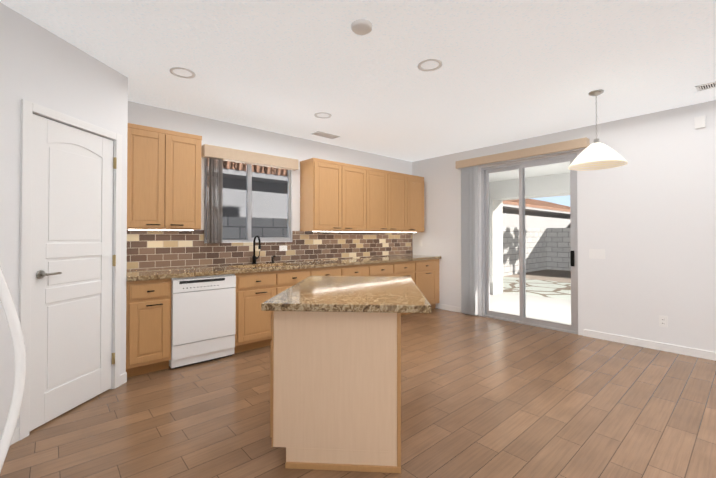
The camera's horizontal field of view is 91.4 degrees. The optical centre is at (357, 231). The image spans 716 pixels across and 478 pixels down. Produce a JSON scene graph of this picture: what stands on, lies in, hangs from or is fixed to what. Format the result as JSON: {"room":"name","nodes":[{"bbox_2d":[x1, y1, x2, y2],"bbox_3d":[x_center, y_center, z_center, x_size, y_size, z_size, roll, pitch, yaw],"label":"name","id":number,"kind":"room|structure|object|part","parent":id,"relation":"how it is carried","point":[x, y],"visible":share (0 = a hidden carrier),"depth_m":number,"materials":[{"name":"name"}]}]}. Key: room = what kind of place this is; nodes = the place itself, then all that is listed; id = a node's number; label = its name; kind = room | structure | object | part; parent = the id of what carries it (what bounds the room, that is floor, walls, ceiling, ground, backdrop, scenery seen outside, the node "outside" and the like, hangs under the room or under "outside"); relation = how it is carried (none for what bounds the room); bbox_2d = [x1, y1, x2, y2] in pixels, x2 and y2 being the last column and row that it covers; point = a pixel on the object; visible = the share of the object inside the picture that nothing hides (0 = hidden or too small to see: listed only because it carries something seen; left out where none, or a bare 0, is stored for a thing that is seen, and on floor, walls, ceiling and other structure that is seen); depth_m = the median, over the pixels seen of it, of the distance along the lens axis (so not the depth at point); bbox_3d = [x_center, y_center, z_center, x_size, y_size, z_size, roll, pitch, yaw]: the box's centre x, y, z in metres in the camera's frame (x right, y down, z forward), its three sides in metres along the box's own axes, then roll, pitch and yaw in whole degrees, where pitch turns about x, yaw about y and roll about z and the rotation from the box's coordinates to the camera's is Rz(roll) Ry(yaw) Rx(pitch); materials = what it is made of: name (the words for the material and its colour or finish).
{"room":"kitchen","nodes":[
{"label":"kitchen","id":0,"kind":"room"},
{"bbox_2d":[0,2,127,435],"bbox_3d":[-2.447,-0.031,2.391,1.500,2.620,1.559,1,-1,-41],"label":"wall","id":1,"kind":"structure","parent":0,"point":[41,66],"depth_m":2.25,"materials":[{"name":"paint"}]},
{"bbox_2d":[0,427,18,444],"bbox_3d":[-2.103,1.231,1.888,0.373,0.085,0.343,1,-1,-41],"label":"baseboard","id":2,"kind":"structure","parent":1,"relation":"attached to","point":[15,438],"depth_m":2.11,"materials":[{"name":"white paint"}]},
{"bbox_2d":[18,99,121,440],"bbox_3d":[-2.082,0.232,2.541,0.116,2.097,0.784,0,-1,6],"label":"door frame","id":3,"kind":"structure","parent":1,"relation":"attached to","point":[28,108],"depth_m":2.19,"materials":[{"name":"white paint"}]},
{"bbox_2d":[29,114,116,431],"bbox_3d":[-2.032,0.258,2.545,0.646,2.021,0.673,0,-1,6],"label":"pantry door","id":4,"kind":"structure","parent":1,"relation":"in","point":[71,304],"depth_m":2.49,"materials":[{"name":"white paint"}]},
{"bbox_3d":[-2.031,0.231,2.558,0.474,1.694,0.442,1,-1,-41],"label":"pantry door hardware","id":5,"kind":"part","parent":4,"relation":"part of","materials":[{"name":"white wood"}]},
{"bbox_2d":[128,101,411,242],"bbox_3d":[-1.300,-0.008,4.517,6.270,2.620,0.120,1,-1,-41],"label":"wall","id":6,"kind":"structure","parent":0,"point":[225,134],"depth_m":4.48,"materials":[{"name":"paint"}]},
{"bbox_2d":[127,123,201,229],"bbox_3d":[-2.008,-0.521,3.564,0.706,0.989,0.382,1,-1,-41],"label":"upper cabinet","id":7,"kind":"object","parent":6,"relation":"attached to","point":[163,179],"visible":0.88,"depth_m":3.44,"materials":[{"name":"brown wood"}]},
{"bbox_2d":[128,229,192,230],"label":"under-cabinet light","id":8,"kind":"object","parent":7,"relation":"attached to","point":[128,229],"depth_m":3.54,"materials":[{"name":"white plastic"}]},
{"bbox_2d":[204,158,291,242],"bbox_3d":[-1.361,-0.399,4.438,1.160,1.060,0.075,1,-1,-41],"label":"kitchen window","id":9,"kind":"structure","parent":6,"relation":"in","point":[248,193],"depth_m":4.43,"materials":[{"name":"glass"}]},
{"bbox_2d":[207,157,291,242],"bbox_3d":[-1.303,-0.377,4.365,1.200,1.025,0.084,1,-1,-41],"label":"window blinds","id":10,"kind":"object","parent":9,"relation":"attached to","point":[215,200],"visible":0.75,"depth_m":4.04,"materials":[{"name":"metal"}]},
{"bbox_2d":[202,144,297,170],"bbox_3d":[-1.301,-0.917,4.372,1.225,0.135,0.108,1,-1,-41],"label":"window valance","id":11,"kind":"object","parent":6,"relation":"attached to","point":[236,155],"visible":1,"depth_m":4.28,"materials":[{"name":"beige wood"}]},
{"bbox_2d":[279,245,286,250],"bbox_3d":[-1.000,0.219,4.681,0.115,0.072,0.010,1,-1,-41],"label":"outlet","id":12,"kind":"object","parent":6,"relation":"attached to","point":[282,248],"visible":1,"depth_m":4.68,"materials":[{"name":"white plastic"}]},
{"bbox_2d":[300,158,371,231],"bbox_3d":[-0.320,-0.488,5.070,0.994,0.956,0.348,1,-1,-41],"label":"upper cabinet","id":13,"kind":"object","parent":6,"relation":"attached to","point":[337,196],"depth_m":4.85,"materials":[{"name":"brown wood"}]},
{"bbox_2d":[313,231,353,231],"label":"under-cabinet light","id":14,"kind":"object","parent":13,"relation":"attached to","point":[313,231],"depth_m":4.97,"materials":[{"name":"white plastic"}]},
{"bbox_2d":[372,168,411,231],"bbox_3d":[0.358,-0.482,5.666,1.047,0.956,0.348,1,-1,-41],"label":"upper cabinet","id":15,"kind":"object","parent":6,"relation":"attached to","point":[391,191],"depth_m":5.59,"materials":[{"name":"brown wood"}]},
{"bbox_2d":[412,175,423,231],"bbox_3d":[0.861,-0.477,6.108,0.530,0.956,0.348,1,-1,-41],"label":"upper cabinet","id":16,"kind":"object","parent":6,"relation":"attached to","point":[417,182],"depth_m":6.03,"materials":[{"name":"brown wood"}]},
{"bbox_2d":[0,308,715,477],"bbox_3d":[1.373,1.319,1.461,6.270,0.100,8.220,1,-1,-41],"label":"floor","id":17,"kind":"structure","parent":0,"point":[483,397],"depth_m":2.41,"materials":[{"name":"brown wood"}]},
{"bbox_2d":[0,267,25,471],"bbox_3d":[-0.728,0.405,0.143,0.835,1.700,0.760,1,-1,-41],"label":"refrigerator","id":18,"kind":"object","parent":17,"relation":"on","point":[12,318],"visible":1,"depth_m":0.63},
{"bbox_2d":[126,277,173,377],"bbox_3d":[-2.059,0.859,3.347,0.354,0.860,0.618,1,-1,-41],"label":"base cabinet","id":19,"kind":"object","parent":17,"relation":"on","point":[148,303],"depth_m":3.11,"materials":[{"name":"brown wood"}]},
{"bbox_2d":[126,253,440,280],"bbox_3d":[-0.484,0.424,4.719,4.526,0.040,0.643,1,-1,-41],"label":"countertop","id":20,"kind":"structure","parent":19,"relation":"on","point":[267,266],"depth_m":3.97,"materials":[{"name":"brown stone"}]},
{"bbox_2d":[242,265,257,268],"bbox_3d":[-1.125,0.538,4.160,0.754,0.224,0.414,1,-1,-41],"label":"sink","id":21,"kind":"object","parent":20,"relation":"in","point":[243,266],"depth_m":4.22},
{"bbox_2d":[250,237,261,264],"bbox_3d":[-1.230,0.221,4.320,0.113,0.357,0.198,1,-1,-41],"label":"faucet","id":22,"kind":"object","parent":20,"relation":"on","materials":[{"name":"black metal"}]},
{"bbox_2d":[169,274,235,368],"bbox_3d":[-1.689,0.865,3.651,0.596,0.856,0.609,1,-1,-41],"label":"dishwasher","id":23,"kind":"object","parent":17,"relation":"on","point":[203,318],"visible":0.94,"depth_m":3.41,"materials":[{"name":"white metal"}]},
{"bbox_2d":[222,269,281,352],"bbox_3d":[-1.273,0.867,4.037,0.530,0.860,0.618,1,-1,-41],"label":"base cabinet","id":24,"kind":"object","parent":17,"relation":"on","point":[253,325],"depth_m":3.77,"materials":[{"name":"brown wood"}]},
{"bbox_2d":[282,269,317,291],"bbox_3d":[-0.950,0.870,4.321,0.590,0.860,0.618,1,-1,-41],"label":"base cabinet","id":25,"kind":"object","parent":17,"relation":"on","point":[290,277],"depth_m":4.10,"materials":[{"name":"brown wood"}]},
{"bbox_2d":[318,265,345,275],"bbox_3d":[-0.601,0.873,4.628,0.620,0.860,0.618,1,-1,-41],"label":"base cabinet","id":26,"kind":"object","parent":17,"relation":"on","point":[335,270],"depth_m":4.48,"materials":[{"name":"brown wood"}]},
{"bbox_2d":[270,316,400,472],"bbox_3d":[-0.082,0.850,2.447,1.304,0.860,1.310,1,-1,-41],"label":"kitchen island","id":27,"kind":"object","parent":17,"relation":"on","point":[335,386],"depth_m":1.88,"materials":[{"name":"brown wood"}]},
{"bbox_2d":[261,276,430,335],"bbox_3d":[-0.026,0.399,2.426,1.509,0.040,1.509,1,-1,-41],"label":"island countertop","id":28,"kind":"structure","parent":27,"relation":"on","point":[331,305],"depth_m":1.89,"materials":[{"name":"brown stone"}]},
{"bbox_2d":[346,265,373,275],"bbox_3d":[-0.231,0.877,4.953,0.625,0.860,0.618,1,-1,-41],"label":"base cabinet","id":29,"kind":"object","parent":17,"relation":"on","point":[351,270],"depth_m":4.78,"materials":[{"name":"brown wood"}]},
{"bbox_2d":[374,261,397,275],"bbox_3d":[0.144,0.880,5.283,0.635,0.860,0.618,1,-1,-41],"label":"base cabinet","id":30,"kind":"object","parent":17,"relation":"on","point":[391,267],"depth_m":5.13,"materials":[{"name":"brown wood"}]},
{"bbox_2d":[398,261,417,315],"bbox_3d":[0.524,0.884,5.617,0.635,0.860,0.618,1,-1,-41],"label":"base cabinet","id":31,"kind":"object","parent":17,"relation":"on","point":[405,268],"depth_m":5.47,"materials":[{"name":"brown wood"}]},
{"bbox_2d":[418,261,438,308],"bbox_3d":[0.930,0.888,5.974,0.738,0.860,0.618,1,-1,-41],"label":"base cabinet","id":32,"kind":"object","parent":17,"relation":"on","point":[428,271],"depth_m":5.80,"materials":[{"name":"brown wood"}]},
{"bbox_2d":[0,0,715,161],"bbox_3d":[1.373,-1.401,1.490,6.270,0.100,8.220,1,-1,-41],"label":"ceiling","id":33,"kind":"structure","parent":0,"point":[510,71],"depth_m":2.74,"materials":[{"name":"white paint"}]},
{"bbox_2d":[169,67,195,78],"bbox_3d":[-1.471,-1.338,2.930,0.196,0.018,0.196,1,-1,-41],"label":"recessed light","id":34,"kind":"object","parent":33,"relation":"in","point":[193,75],"visible":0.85,"depth_m":2.93,"materials":[{"name":"white paint"}]},
{"bbox_2d":[314,112,331,118],"bbox_3d":[-0.398,-1.327,3.967,0.196,0.018,0.196,1,-1,-41],"label":"recessed light","id":35,"kind":"object","parent":33,"relation":"in","point":[316,116],"visible":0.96,"depth_m":3.96,"materials":[{"name":"white paint"}]},
{"bbox_2d":[312,131,339,138],"bbox_3d":[-0.440,-1.312,4.742,0.360,0.008,0.160,1,-1,-41],"label":"ceiling vent","id":36,"kind":"object","parent":33,"relation":"in","point":[323,134],"visible":0.96,"depth_m":4.74,"materials":[{"name":"white metal"}]},
{"bbox_2d":[351,19,371,34],"bbox_3d":[0.025,-1.328,2.274,0.140,0.028,0.140,1,-1,-41],"label":"smoke detector","id":37,"kind":"object","parent":33,"relation":"attached to","point":[361,26],"visible":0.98,"depth_m":2.25,"materials":[{"name":"white plastic"}]},
{"bbox_2d":[417,59,441,71],"bbox_3d":[0.576,-1.340,2.799,0.196,0.018,0.196,1,-1,-41],"label":"recessed light","id":38,"kind":"object","parent":33,"relation":"in","point":[427,60],"visible":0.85,"depth_m":2.80,"materials":[{"name":"white paint"}]},
{"bbox_2d":[568,89,627,170],"bbox_3d":[2.268,-0.979,3.324,0.470,0.705,0.470,1,-1,-41],"label":"pendant light","id":39,"kind":"object","parent":33,"relation":"hanging from","point":[596,155],"visible":1,"depth_m":3.27,"materials":[{"name":"white glass"}]},
{"bbox_2d":[695,81,715,91],"bbox_3d":[3.260,-1.329,3.107,0.160,0.008,0.360,1,-1,-41],"label":"ceiling vent","id":40,"kind":"object","parent":33,"relation":"in","point":[710,85],"visible":0.98,"depth_m":3.19,"materials":[{"name":"white metal"}]},
{"bbox_2d":[412,100,715,351],"bbox_3d":[3.723,-0.019,3.460,0.120,2.620,8.100,1,-1,-41],"label":"wall","id":41,"kind":"structure","parent":0,"point":[646,217],"depth_m":3.98,"materials":[{"name":"paint"}]},
{"bbox_2d":[441,304,476,315],"bbox_3d":[1.645,1.273,5.710,0.012,0.085,0.665,1,-1,-41],"label":"baseboard","id":42,"kind":"structure","parent":41,"relation":"attached to","point":[445,307],"depth_m":5.80,"materials":[{"name":"white paint"}]},
{"bbox_2d":[458,147,585,314],"bbox_3d":[2.225,0.115,4.978,0.088,2.325,1.800,1,-1,-41],"label":"door blinds","id":43,"kind":"object","parent":41,"relation":"attached to","point":[469,242],"visible":0.94,"depth_m":5.46,"materials":[{"name":"plastic"}]},
{"bbox_2d":[456,137,589,168],"bbox_3d":[2.226,-1.090,4.992,0.118,0.115,1.840,1,-1,-41],"label":"valance","id":44,"kind":"object","parent":41,"relation":"attached to","point":[551,148],"visible":0.73,"depth_m":4.79,"materials":[{"name":"beige wood"}]},
{"bbox_2d":[481,153,577,333],"bbox_3d":[2.390,0.152,4.970,0.105,2.310,1.330,1,-1,-41],"label":"sliding door","id":45,"kind":"structure","parent":41,"relation":"in","point":[522,318],"depth_m":4.99,"materials":[{"name":"clear glass"}]},
{"bbox_3d":[2.757,0.342,4.491,0.025,0.200,0.040,1,-1,-41],"label":"handle","id":46,"kind":"part","parent":45,"relation":"part of","materials":[{"name":"black metal"}]},
{"bbox_2d":[589,249,604,258],"bbox_3d":[2.921,0.269,4.270,0.011,0.118,0.165,1,-1,-41],"label":"light switch","id":47,"kind":"object","parent":41,"relation":"attached to","point":[596,253],"visible":1,"depth_m":4.27,"materials":[{"name":"white plastic"}]},
{"bbox_2d":[583,329,715,360],"bbox_3d":[4.534,1.237,2.423,0.015,0.085,5.190,1,-1,-41],"label":"baseboard","id":48,"kind":"structure","parent":41,"relation":"attached to","point":[698,353],"depth_m":3.86,"materials":[{"name":"white paint"}]},
{"bbox_2d":[659,315,667,326],"bbox_3d":[3.324,0.974,3.804,0.010,0.118,0.072,1,-1,-41],"label":"outlet","id":49,"kind":"object","parent":41,"relation":"attached to","point":[663,321],"visible":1,"depth_m":3.80,"materials":[{"name":"white plastic"}]},
{"bbox_2d":[695,115,705,128],"bbox_3d":[3.520,-1.128,3.595,0.022,0.120,0.080,1,-1,-41],"label":"sensor box","id":50,"kind":"object","parent":41,"relation":"attached to","point":[700,121],"visible":0.96,"depth_m":3.58,"materials":[{"name":"white plastic"}]},
{"label":"outside","id":51,"kind":"structure","parent":0,"visible":0},
{"bbox_2d":[503,269,570,282],"bbox_3d":[9.172,1.545,14.451,57.000,0.050,60.000,1,-1,-41],"label":"ground","id":52,"kind":"structure","parent":51,"point":[551,275],"depth_m":11.97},
{"bbox_2d":[206,159,569,227],"bbox_3d":[0.544,-0.470,14.443,36.800,3.980,7.653,1,-1,-41],"label":"neighbor house","id":53,"kind":"structure","parent":52,"relation":"on","point":[547,219],"depth_m":7.89,"materials":[{"name":"paint"}]},
{"bbox_2d":[206,216,570,275],"bbox_3d":[4.928,0.543,1.378,21.350,1.670,15.950,1,-1,-41],"label":"wall","id":54,"kind":"structure","parent":52,"relation":"on","point":[548,250],"depth_m":13.02,"materials":[{"name":"concrete"}]},
{"bbox_2d":[490,292,570,324],"bbox_3d":[4.118,1.367,5.018,2.550,0.090,6.500,1,-1,-41],"label":"patio slab","id":55,"kind":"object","parent":52,"relation":"on","point":[544,305],"depth_m":6.26,"materials":[{"name":"concrete"}]},
{"bbox_2d":[489,162,569,294],"bbox_3d":[4.410,0.003,4.624,2.450,2.640,7.500,1,-1,-41],"label":"patio cover","id":56,"kind":"object","parent":55,"relation":"on","point":[540,173],"depth_m":7.20,"materials":[{"name":"paint"}]},
{"bbox_2d":[503,277,570,299],"bbox_3d":[5.553,1.421,7.777,3.250,0.048,6.750,1,-1,-41],"label":"ground","id":57,"kind":"structure","parent":52,"relation":"on","point":[555,290],"depth_m":8.86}
]}

